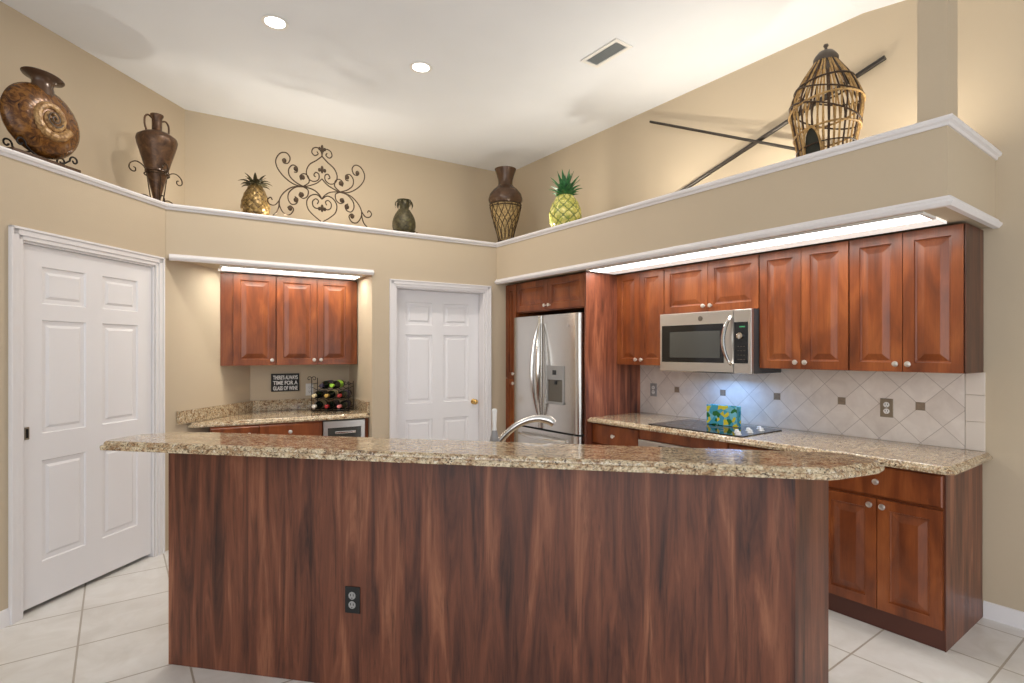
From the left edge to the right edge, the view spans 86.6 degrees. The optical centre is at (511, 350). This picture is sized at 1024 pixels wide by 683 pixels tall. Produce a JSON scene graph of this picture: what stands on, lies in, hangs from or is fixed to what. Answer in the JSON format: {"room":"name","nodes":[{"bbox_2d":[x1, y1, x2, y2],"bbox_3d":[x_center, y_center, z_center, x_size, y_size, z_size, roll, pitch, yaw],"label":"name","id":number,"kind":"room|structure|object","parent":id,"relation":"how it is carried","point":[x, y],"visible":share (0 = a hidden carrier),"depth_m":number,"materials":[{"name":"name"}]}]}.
{"room":"kitchen","nodes":[
{"label":"kitchen","id":0,"kind":"room"},
{"bbox_2d":[0,1,184,204],"bbox_3d":[-3.390,-1.623,2.458,0.150,1.095,5.123,0,0,9],"label":"wall","id":1,"kind":"structure","parent":0,"point":[109,107],"depth_m":4.01,"materials":[{"name":"beige paint"}]},
{"bbox_2d":[0,155,249,610],"bbox_3d":[-3.033,0.198,2.538,0.530,2.545,4.990,0,0,9],"label":"wall","id":2,"kind":"structure","parent":0,"point":[32,197],"depth_m":3.75,"materials":[{"name":"beige paint"}]},
{"bbox_2d":[0,608,9,628],"bbox_3d":[-2.916,1.425,1.523,0.014,0.090,2.820,0,0,9],"label":"baseboard","id":3,"kind":"structure","parent":2,"relation":"attached to","point":[4,614],"depth_m":2.89,"materials":[{"name":"white paint"}]},
{"bbox_2d":[2,137,80,172],"bbox_3d":[-2.764,-1.136,3.194,0.120,0.121,0.460,0,0,9],"label":"stand","id":4,"kind":"object","parent":2,"relation":"on","point":[33,154],"visible":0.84,"depth_m":3.11,"materials":[{"name":"black metal"}]},
{"bbox_2d":[0,66,79,159],"bbox_3d":[-2.760,-1.382,3.193,0.186,0.484,0.458,0,0,9],"label":"vase","id":5,"kind":"object","parent":4,"relation":"on","point":[31,111],"visible":1,"depth_m":3.13,"materials":[{"name":"brown ceramic"}]},
{"bbox_2d":[8,225,164,624],"bbox_3d":[-2.683,0.396,3.444,0.164,2.148,1.050,0,0,9],"label":"trim","id":6,"kind":"structure","parent":2,"relation":"attached to","point":[18,236],"depth_m":2.98,"materials":[{"name":"white paint"}]},
{"bbox_2d":[23,244,150,610],"bbox_3d":[-2.658,0.423,3.440,0.040,2.038,0.886,0,0,9],"label":"door","id":7,"kind":"structure","parent":2,"relation":"in","point":[87,319],"depth_m":3.35,"materials":[{"name":"white paint"}]},
{"bbox_2d":[128,160,182,203],"bbox_3d":[-2.718,-1.242,4.156,0.256,0.328,0.361,0,0,-16],"label":"stand","id":8,"kind":"object","parent":2,"relation":"on","point":[146,171],"visible":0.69,"depth_m":4.09,"materials":[{"name":"metal"}]},
{"bbox_2d":[135,112,177,200],"bbox_3d":[-2.718,-1.466,4.156,0.276,0.680,0.276,0,0,19],"label":"amphora","id":9,"kind":"object","parent":8,"relation":"on","point":[156,147],"visible":0.84,"depth_m":4.09,"materials":[{"name":"brown ceramic"}]},
{"bbox_2d":[166,209,511,441],"bbox_3d":[-1.389,0.198,5.263,4.063,2.545,0.970,0,0,-32],"label":"wall","id":10,"kind":"structure","parent":0,"point":[187,233],"depth_m":4.85,"materials":[{"name":"beige paint"}]},
{"bbox_2d":[220,272,275,365],"bbox_3d":[-2.331,-0.268,4.778,0.429,0.785,0.349,0,0,-32],"label":"upper cabinet","id":11,"kind":"object","parent":10,"relation":"attached to","point":[247,301],"visible":0.94,"depth_m":4.64,"materials":[{"name":"brown wood"}]},
{"bbox_2d":[240,173,271,214],"bbox_3d":[-2.134,-1.268,4.517,0.249,0.384,0.249,0,0,31],"label":"pineapple figurine","id":12,"kind":"object","parent":10,"relation":"on","point":[254,198],"visible":0.8,"depth_m":4.45,"materials":[{"name":"gold metal"}]},
{"bbox_2d":[169,254,373,274],"bbox_3d":[-1.869,-0.691,4.386,1.524,0.046,0.040,0,0,-32],"label":"trim","id":13,"kind":"structure","parent":10,"relation":"attached to","point":[172,257],"depth_m":4.32,"materials":[{"name":"white paint"}]},
{"bbox_2d":[271,373,298,391],"bbox_3d":[-2.130,0.295,5.103,0.246,0.166,0.022,0,0,-32],"label":"wall sign","id":14,"kind":"object","parent":10,"relation":"attached to","point":[288,381],"visible":1,"depth_m":5.09,"materials":[{"name":"black wood"}]},
{"bbox_2d":[218,265,362,279],"bbox_3d":[-1.892,-0.673,4.695,1.130,0.014,0.270,0,0,-32],"label":"light fixture","id":15,"kind":"object","parent":10,"relation":"attached to","point":[227,268],"visible":1,"depth_m":4.64,"materials":[{"name":"white plastic"}]},
{"bbox_2d":[222,267,293,273],"bbox_3d":[-2.104,-0.675,4.518,0.542,0.008,0.166,0,0,-32],"label":"diffuser","id":16,"kind":"object","parent":15,"relation":"attached to","point":[244,269],"depth_m":4.52,"materials":[{"name":"white plastic"}]},
{"bbox_2d":[293,272,356,277],"bbox_3d":[-1.641,-0.675,4.804,0.542,0.008,0.166,0,0,-32],"label":"diffuser","id":17,"kind":"object","parent":15,"relation":"attached to","point":[316,274],"depth_m":4.79,"materials":[{"name":"white plastic"}]},
{"bbox_2d":[306,383,312,395],"bbox_3d":[-1.948,0.370,5.224,0.070,0.115,0.010,0,0,-32],"label":"wall outlet","id":18,"kind":"object","parent":10,"relation":"attached to","point":[308,386],"visible":0.84,"depth_m":5.22,"materials":[{"name":"white plastic"}]},
{"bbox_2d":[276,276,356,364],"bbox_3d":[-1.842,-0.268,5.079,0.714,0.785,0.349,0,0,-32],"label":"upper cabinet","id":19,"kind":"object","parent":10,"relation":"attached to","point":[316,319],"visible":0.95,"depth_m":4.94,"materials":[{"name":"brown wood"}]},
{"bbox_2d":[267,145,371,226],"bbox_3d":[-1.626,-1.435,4.649,0.870,0.661,0.018,0,0,-32],"label":"scrollwork","id":20,"kind":"object","parent":10,"relation":"on","point":[322,149],"visible":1,"depth_m":4.64,"materials":[{"name":"brown metal"}]},
{"bbox_2d":[392,198,417,232],"bbox_3d":[-1.029,-1.257,5.174,0.265,0.362,0.265,0,0,-36],"label":"jar","id":21,"kind":"object","parent":10,"relation":"on","point":[403,220],"visible":0.72,"depth_m":5.10,"materials":[{"name":"brown ceramic"}]},
{"bbox_2d":[397,289,478,440],"bbox_3d":[-0.706,0.444,5.221,0.888,2.028,0.099,0,0,-32],"label":"door","id":22,"kind":"structure","parent":10,"relation":"in","point":[438,332],"depth_m":5.23,"materials":[{"name":"white paint"}]},
{"bbox_2d":[389,279,490,440],"bbox_3d":[-0.689,0.412,5.193,1.040,2.116,0.164,0,0,-32],"label":"trim","id":23,"kind":"structure","parent":10,"relation":"attached to","point":[484,292],"depth_m":5.29,"materials":[{"name":"white paint"}]},
{"bbox_2d":[488,166,522,241],"bbox_3d":[-0.070,-1.518,5.857,0.368,0.884,0.368,0,0,-36],"label":"urn","id":24,"kind":"object","parent":10,"relation":"on","point":[505,201],"visible":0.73,"depth_m":5.75,"materials":[{"name":"brown ceramic"}]},
{"bbox_2d":[185,110,497,242],"bbox_3d":[-1.494,-1.623,5.856,3.583,1.095,0.150,0,0,-32],"label":"wall","id":25,"kind":"structure","parent":0,"point":[448,199],"depth_m":5.56,"materials":[{"name":"beige paint"}]},
{"bbox_2d":[0,0,904,170],"bbox_3d":[-2.705,-2.030,2.853,11.000,0.580,10.200,0,0,-36],"label":"ceiling","id":26,"kind":"structure","parent":0,"point":[507,83],"depth_m":3.99,"materials":[{"name":"paint"}]},
{"bbox_2d":[261,15,288,30],"bbox_3d":[-1.563,-2.166,3.582,0.170,0.007,0.170,0,0,-36],"label":"recessed light","id":27,"kind":"object","parent":26,"relation":"in","point":[274,22],"visible":1,"depth_m":3.58,"materials":[{"name":"white"}]},
{"bbox_2d":[410,62,431,73],"bbox_3d":[-0.696,-2.166,4.149,0.170,0.007,0.170,0,0,-36],"label":"recessed light","id":28,"kind":"object","parent":26,"relation":"in","point":[418,67],"visible":1,"depth_m":4.15,"materials":[{"name":"white"}]},
{"bbox_2d":[580,38,632,67],"bbox_3d":[0.685,-2.165,3.957,0.170,0.008,0.360,0,0,-36],"label":"ceiling vent","id":29,"kind":"object","parent":26,"relation":"in","point":[616,47],"visible":1,"depth_m":3.94,"materials":[{"name":"white metal"}]},
{"bbox_2d":[0,550,1023,682],"bbox_3d":[-0.777,1.520,1.910,13.000,0.100,14.000,0,0,-36],"label":"floor","id":30,"kind":"structure","parent":0,"point":[112,627],"depth_m":2.67,"materials":[{"name":"tile"}]},
{"bbox_2d":[209,424,258,433],"bbox_3d":[-2.333,1.033,4.530,0.346,0.872,0.589,0,0,-32],"label":"base cabinet","id":31,"kind":"object","parent":30,"relation":"on","point":[250,429],"visible":0.06,"depth_m":4.32,"materials":[{"name":"brown wood"}]},
{"bbox_2d":[259,421,322,435],"bbox_3d":[-1.973,1.033,4.752,0.498,0.872,0.589,0,0,-32],"label":"base cabinet","id":32,"kind":"object","parent":30,"relation":"on","point":[312,428],"visible":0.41,"depth_m":4.54,"materials":[{"name":"brown wood"}]},
{"bbox_2d":[188,407,369,427],"bbox_3d":[-2.037,0.575,4.766,1.388,0.040,0.694,0,0,-32],"label":"countertop","id":33,"kind":"structure","parent":32,"relation":"on","point":[300,415],"depth_m":4.60,"materials":[{"name":"stone"}]},
{"bbox_2d":[177,397,368,424],"bbox_3d":[-2.072,0.504,4.749,1.465,0.099,0.687,0,0,-32],"label":"granite upstand","id":34,"kind":"object","parent":33,"relation":"on","point":[200,414],"visible":0.71,"depth_m":4.88,"materials":[{"name":"beige stone"}]},
{"bbox_2d":[307,376,353,410],"bbox_3d":[-1.677,0.392,5.056,0.397,0.319,0.168,0,0,-2],"label":"wine rack","id":35,"kind":"object","parent":33,"relation":"on","point":[348,382],"visible":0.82,"depth_m":4.98,"materials":[{"name":"black metal"}]},
{"bbox_2d":[312,400,327,408],"bbox_3d":[-1.778,0.496,5.006,0.073,0.072,0.314,0,0,-2],"label":"wine bottle","id":36,"kind":"object","parent":35,"relation":"in","point":[319,404],"visible":0.92,"depth_m":4.96,"materials":[{"name":"black glass"}]},
{"bbox_2d":[312,389,327,398],"bbox_3d":[-1.778,0.401,5.006,0.073,0.072,0.314,0,0,-2],"label":"wine bottle","id":37,"kind":"object","parent":35,"relation":"in","point":[318,394],"visible":0.92,"depth_m":4.96,"materials":[{"name":"black glass"}]},
{"bbox_2d":[319,380,332,388],"bbox_3d":[-1.712,0.310,5.008,0.073,0.072,0.314,0,0,-2],"label":"wine bottle","id":38,"kind":"object","parent":35,"relation":"in","point":[325,384],"visible":0.85,"depth_m":4.95,"materials":[{"name":"black glass"}]},
{"bbox_2d":[324,400,339,408],"bbox_3d":[-1.667,0.496,5.010,0.073,0.072,0.314,0,0,-2],"label":"wine bottle","id":39,"kind":"object","parent":35,"relation":"in","point":[332,404],"visible":0.96,"depth_m":4.96,"materials":[{"name":"black glass"}]},
{"bbox_2d":[324,389,339,398],"bbox_3d":[-1.667,0.401,5.010,0.073,0.072,0.314,0,0,-2],"label":"wine bottle","id":40,"kind":"object","parent":35,"relation":"in","point":[333,393],"visible":0.94,"depth_m":4.96,"materials":[{"name":"black glass"}]},
{"bbox_2d":[330,380,344,388],"bbox_3d":[-1.619,0.310,5.011,0.073,0.072,0.314,0,0,-2],"label":"wine bottle","id":41,"kind":"object","parent":35,"relation":"in","point":[339,383],"visible":0.99,"depth_m":4.96,"materials":[{"name":"green glass"}]},
{"bbox_2d":[337,399,351,408],"bbox_3d":[-1.554,0.496,5.013,0.073,0.072,0.314,0,0,-2],"label":"wine bottle","id":42,"kind":"object","parent":35,"relation":"in","point":[343,404],"visible":0.97,"depth_m":4.96,"materials":[{"name":"black glass"}]},
{"bbox_2d":[337,389,351,398],"bbox_3d":[-1.554,0.401,5.013,0.073,0.072,0.314,0,0,-2],"label":"wine bottle","id":43,"kind":"object","parent":35,"relation":"in","point":[342,394],"visible":0.96,"depth_m":4.96,"materials":[{"name":"black glass"}]},
{"bbox_2d":[322,418,364,436],"bbox_3d":[-1.599,1.026,4.964,0.355,0.848,0.580,0,0,-32],"label":"wine cooler","id":44,"kind":"object","parent":30,"relation":"on","point":[342,427],"visible":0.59,"depth_m":4.74,"materials":[{"name":"silver metal"}]},
{"bbox_2d":[364,418,367,436],"bbox_3d":[-1.445,1.033,5.088,0.032,0.872,0.540,0,0,-32],"label":"end panel","id":45,"kind":"object","parent":30,"relation":"on","point":[366,419],"visible":0.14,"depth_m":4.86,"materials":[{"name":"brown wood"}]},
{"bbox_2d":[169,453,827,682],"bbox_3d":[-0.108,0.955,2.675,2.905,1.028,0.820,0,0,11],"label":"kitchen island","id":46,"kind":"object","parent":30,"relation":"on","point":[462,573],"visible":0.78,"depth_m":2.25,"materials":[{"name":"brown wood"}]},
{"bbox_2d":[345,586,359,613],"bbox_3d":[-0.696,1.085,2.366,0.070,0.115,0.010,0,0,11],"label":"wall outlet","id":47,"kind":"object","parent":46,"relation":"attached to","point":[352,594],"visible":1,"depth_m":2.36,"materials":[{"name":"black plastic"}]},
{"bbox_2d":[348,592,355,599],"bbox_3d":[-0.696,1.065,2.363,0.033,0.033,0.003,0,0,11],"label":"socket","id":48,"kind":"object","parent":47,"relation":"attached to","point":[351,595],"depth_m":2.36,"materials":[{"name":"black plastic"}]},
{"bbox_2d":[348,601,355,608],"bbox_3d":[-0.696,1.105,2.363,0.033,0.033,0.003,0,0,11],"label":"socket","id":49,"kind":"object","parent":47,"relation":"attached to","point":[351,604],"depth_m":2.36,"materials":[{"name":"black plastic"}]},
{"bbox_2d":[100,432,883,480],"bbox_3d":[-0.228,0.420,2.271,3.233,0.040,0.358,0,0,11],"label":"countertop","id":50,"kind":"structure","parent":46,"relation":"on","point":[828,466],"depth_m":2.13,"materials":[{"name":"stone"}]},
{"bbox_3d":[-0.353,0.575,2.871,2.090,0.040,0.607,0,0,11],"label":"island countertop","id":51,"kind":"structure","parent":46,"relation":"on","visible":0},
{"bbox_2d":[490,408,499,441],"bbox_3d":[-0.083,0.412,2.558,0.053,0.282,0.053,0,0,11],"label":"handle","id":52,"kind":"object","parent":51,"relation":"on","point":[494,437],"visible":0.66,"depth_m":2.55,"materials":[{"name":"white plastic"}]},
{"bbox_2d":[499,415,555,441],"bbox_3d":[0.036,0.434,2.697,0.367,0.238,0.084,0,0,8],"label":"faucet","id":53,"kind":"object","parent":51,"relation":"on","point":[547,419],"visible":0.69,"depth_m":2.69,"materials":[{"name":"silver metal"}]},
{"bbox_2d":[506,284,541,441],"bbox_3d":[0.235,0.402,5.605,0.669,2.134,0.178,0,0,-36],"label":"pantry cabinet","id":54,"kind":"object","parent":30,"relation":"on","point":[511,313],"visible":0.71,"depth_m":5.43,"materials":[{"name":"brown wood"}]},
{"bbox_2d":[514,312,584,443],"bbox_3d":[0.524,0.557,5.124,0.776,1.765,0.930,0,0,-36],"label":"refrigerator","id":55,"kind":"object","parent":30,"relation":"on","point":[549,362],"visible":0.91,"depth_m":4.86,"materials":[{"name":"silver metal"}]},
{"bbox_2d":[584,272,639,444],"bbox_3d":[0.889,0.402,4.763,0.678,2.134,0.020,0,0,-36],"label":"panel","id":56,"kind":"object","parent":30,"relation":"on","point":[610,387],"visible":0.36,"depth_m":4.67,"materials":[{"name":"laminate"}]},
{"bbox_2d":[592,423,639,445],"bbox_3d":[1.059,1.033,4.557,0.643,0.872,0.506,0,0,-36],"label":"base cabinet","id":57,"kind":"object","parent":30,"relation":"on","point":[603,434],"visible":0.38,"depth_m":4.38,"materials":[{"name":"brown wood"}]},
{"bbox_2d":[638,430,729,448],"bbox_3d":[1.440,1.033,4.051,0.626,0.872,0.758,0,0,-36],"label":"base cabinet","id":58,"kind":"object","parent":30,"relation":"on","point":[647,438],"visible":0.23,"depth_m":3.91,"materials":[{"name":"brown wood"}]},
{"bbox_2d":[730,443,779,450],"bbox_3d":[1.827,1.033,3.507,0.643,0.872,0.573,0,0,-36],"label":"base cabinet","id":59,"kind":"object","parent":30,"relation":"on","point":[732,446],"visible":0.02,"depth_m":3.47,"materials":[{"name":"brown wood"}]},
{"bbox_2d":[828,464,981,651],"bbox_3d":[2.167,1.033,3.041,0.643,0.872,0.578,0,0,-36],"label":"base cabinet","id":60,"kind":"object","parent":30,"relation":"on","point":[905,546],"visible":0.91,"depth_m":2.82,"materials":[{"name":"brown wood"}]},
{"bbox_2d":[587,412,992,474],"bbox_3d":[1.633,0.575,3.764,0.679,0.040,2.466,0,0,-36],"label":"countertop","id":61,"kind":"structure","parent":60,"relation":"on","point":[908,456],"depth_m":3.22,"materials":[{"name":"stone"}]},
{"bbox_2d":[648,419,781,436],"bbox_3d":[1.452,0.541,3.936,0.500,0.027,0.760,0,0,-36],"label":"cooktop","id":62,"kind":"object","parent":61,"relation":"in","point":[686,424],"visible":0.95,"depth_m":3.84,"materials":[{"name":"black glass"}]},
{"bbox_2d":[707,404,740,426],"bbox_3d":[1.563,0.474,4.013,0.060,0.145,0.245,0,0,-36],"label":"napkin holder","id":63,"kind":"object","parent":62,"relation":"on","point":[725,415],"visible":1,"depth_m":3.98,"materials":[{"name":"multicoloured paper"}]},
{"bbox_2d":[497,125,995,284],"bbox_3d":[1.243,-0.877,4.209,0.785,0.395,3.659,0,0,-36],"label":"soffit","id":64,"kind":"structure","parent":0,"point":[937,162],"depth_m":3.09,"materials":[{"name":"beige paint"}]},
{"bbox_2d":[0,113,1001,246],"bbox_3d":[-1.067,-1.060,2.653,6.351,0.041,3.929,0,0,-36],"label":"trim","id":65,"kind":"structure","parent":64,"relation":"attached to","point":[951,120],"depth_m":3.43,"materials":[{"name":"white paint"}]},
{"bbox_2d":[549,169,582,226],"bbox_3d":[0.483,-1.358,4.960,0.308,0.563,0.313,0,0,18],"label":"pineapple figurine","id":66,"kind":"object","parent":64,"relation":"on","point":[565,208],"visible":0.72,"depth_m":4.87,"materials":[{"name":"yellow ceramic"}]},
{"bbox_2d":[494,195,1002,284],"bbox_3d":[1.240,-0.691,4.186,0.813,0.046,3.684,0,0,-36],"label":"trim","id":67,"kind":"structure","parent":64,"relation":"attached to","point":[951,202],"depth_m":3.02,"materials":[{"name":"white paint"}]},
{"bbox_2d":[586,211,946,273],"bbox_3d":[1.445,-0.673,3.683,0.340,0.014,2.340,0,0,-36],"label":"light fixture","id":68,"kind":"object","parent":64,"relation":"attached to","point":[918,219],"visible":1,"depth_m":3.30,"materials":[{"name":"white plastic"}]},
{"bbox_2d":[591,250,723,271],"bbox_3d":[1.046,-0.675,4.103,0.166,0.008,1.147,0,0,-36],"label":"diffuser","id":69,"kind":"object","parent":68,"relation":"attached to","point":[698,253],"depth_m":4.03,"materials":[{"name":"white plastic"}]},
{"bbox_2d":[716,215,927,251],"bbox_3d":[1.724,-0.675,3.176,0.166,0.008,1.147,0,0,-36],"label":"diffuser","id":70,"kind":"object","parent":68,"relation":"attached to","point":[899,220],"depth_m":3.07,"materials":[{"name":"white plastic"}]},
{"bbox_2d":[788,43,865,156],"bbox_3d":[1.837,-1.437,3.180,0.397,0.723,0.391,0,0,-32],"label":"birdcage","id":71,"kind":"object","parent":64,"relation":"on","point":[826,60],"visible":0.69,"depth_m":3.09,"materials":[{"name":"wicker"}]},
{"bbox_2d":[513,0,1023,615],"bbox_3d":[1.952,-0.350,4.032,0.150,3.640,6.605,0,0,-36],"label":"wall","id":72,"kind":"structure","parent":0,"point":[633,160],"depth_m":3.37,"materials":[{"name":"beige paint"}]},
{"bbox_2d":[516,273,583,314],"bbox_3d":[0.572,-0.517,5.144,0.669,0.295,0.961,0,0,-36],"label":"upper cabinet","id":73,"kind":"object","parent":72,"relation":"attached to","point":[563,294],"visible":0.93,"depth_m":4.95,"materials":[{"name":"brown wood"}]},
{"bbox_2d":[617,269,663,364],"bbox_3d":[1.183,-0.274,4.650,0.337,0.783,0.506,0,0,-36],"label":"upper cabinet","id":74,"kind":"object","parent":72,"relation":"attached to","point":[640,295],"visible":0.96,"depth_m":4.57,"materials":[{"name":"brown wood"}]},
{"bbox_2d":[664,254,759,313],"bbox_3d":[1.569,-0.478,4.122,0.337,0.373,0.794,0,0,-36],"label":"upper cabinet","id":75,"kind":"object","parent":72,"relation":"attached to","point":[732,283],"visible":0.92,"depth_m":4.00,"materials":[{"name":"brown wood"}]},
{"bbox_2d":[660,309,780,373],"bbox_3d":[1.522,-0.063,4.072,0.465,0.448,0.766,0,0,-36],"label":"microwave","id":76,"kind":"object","parent":75,"relation":"attached to","point":[725,341],"visible":0.97,"depth_m":3.90,"materials":[{"name":"silver metal"}]},
{"bbox_2d":[679,55,885,190],"bbox_3d":[1.643,-1.458,4.237,0.031,0.756,2.208,0,0,-38],"label":"pole","id":77,"kind":"object","parent":72,"relation":"on","point":[883,58],"visible":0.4,"depth_m":3.96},
{"bbox_2d":[649,120,794,150],"bbox_3d":[1.637,-1.679,4.225,0.022,0.737,1.460,0,0,-34],"label":"pole","id":78,"kind":"object","parent":77,"relation":"attached to","point":[650,121],"visible":0.79,"depth_m":4.18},
{"bbox_2d":[760,241,850,370],"bbox_3d":[1.970,-0.274,3.573,0.337,0.783,0.561,0,0,-36],"label":"upper cabinet","id":79,"kind":"object","parent":72,"relation":"attached to","point":[805,291],"visible":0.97,"depth_m":3.46,"materials":[{"name":"brown wood"}]},
{"bbox_2d":[640,365,984,451],"bbox_3d":[1.891,0.337,3.975,0.013,0.436,2.432,0,0,-36],"label":"backsplash","id":80,"kind":"structure","parent":72,"relation":"attached to","point":[934,409],"depth_m":3.58,"materials":[{"name":"tile"}]},
{"bbox_2d":[650,383,656,396],"bbox_3d":[1.257,0.345,4.827,0.010,0.115,0.070,0,0,-36],"label":"wall outlet","id":81,"kind":"object","parent":80,"relation":"attached to","point":[653,386],"visible":1,"depth_m":4.82,"materials":[{"name":"grey plastic"}]},
{"bbox_2d":[880,398,892,417],"bbox_3d":[2.324,0.353,3.369,0.010,0.115,0.070,0,0,-36],"label":"wall outlet","id":82,"kind":"object","parent":80,"relation":"attached to","point":[886,405],"visible":1,"depth_m":3.37,"materials":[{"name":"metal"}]},
{"bbox_2d":[850,223,983,373],"bbox_3d":[2.301,-0.274,3.120,0.337,0.783,0.555,0,0,-36],"label":"upper cabinet","id":83,"kind":"object","parent":72,"relation":"attached to","point":[917,297],"visible":1,"depth_m":2.98,"materials":[{"name":"brown wood"}]},
{"bbox_2d":[983,601,1023,629],"bbox_3d":[3.190,1.425,2.199,0.014,0.090,1.985,0,0,-36],"label":"baseboard","id":84,"kind":"structure","parent":72,"relation":"attached to","point":[995,612],"depth_m":2.93,"materials":[{"name":"white paint"}]},
{"bbox_2d":[917,0,957,122],"bbox_3d":[2.050,-1.673,2.618,0.140,1.195,0.120,0,0,-36],"label":"wall","id":85,"kind":"structure","parent":0,"point":[937,20],"depth_m":2.58,"materials":[{"name":"beige paint"}]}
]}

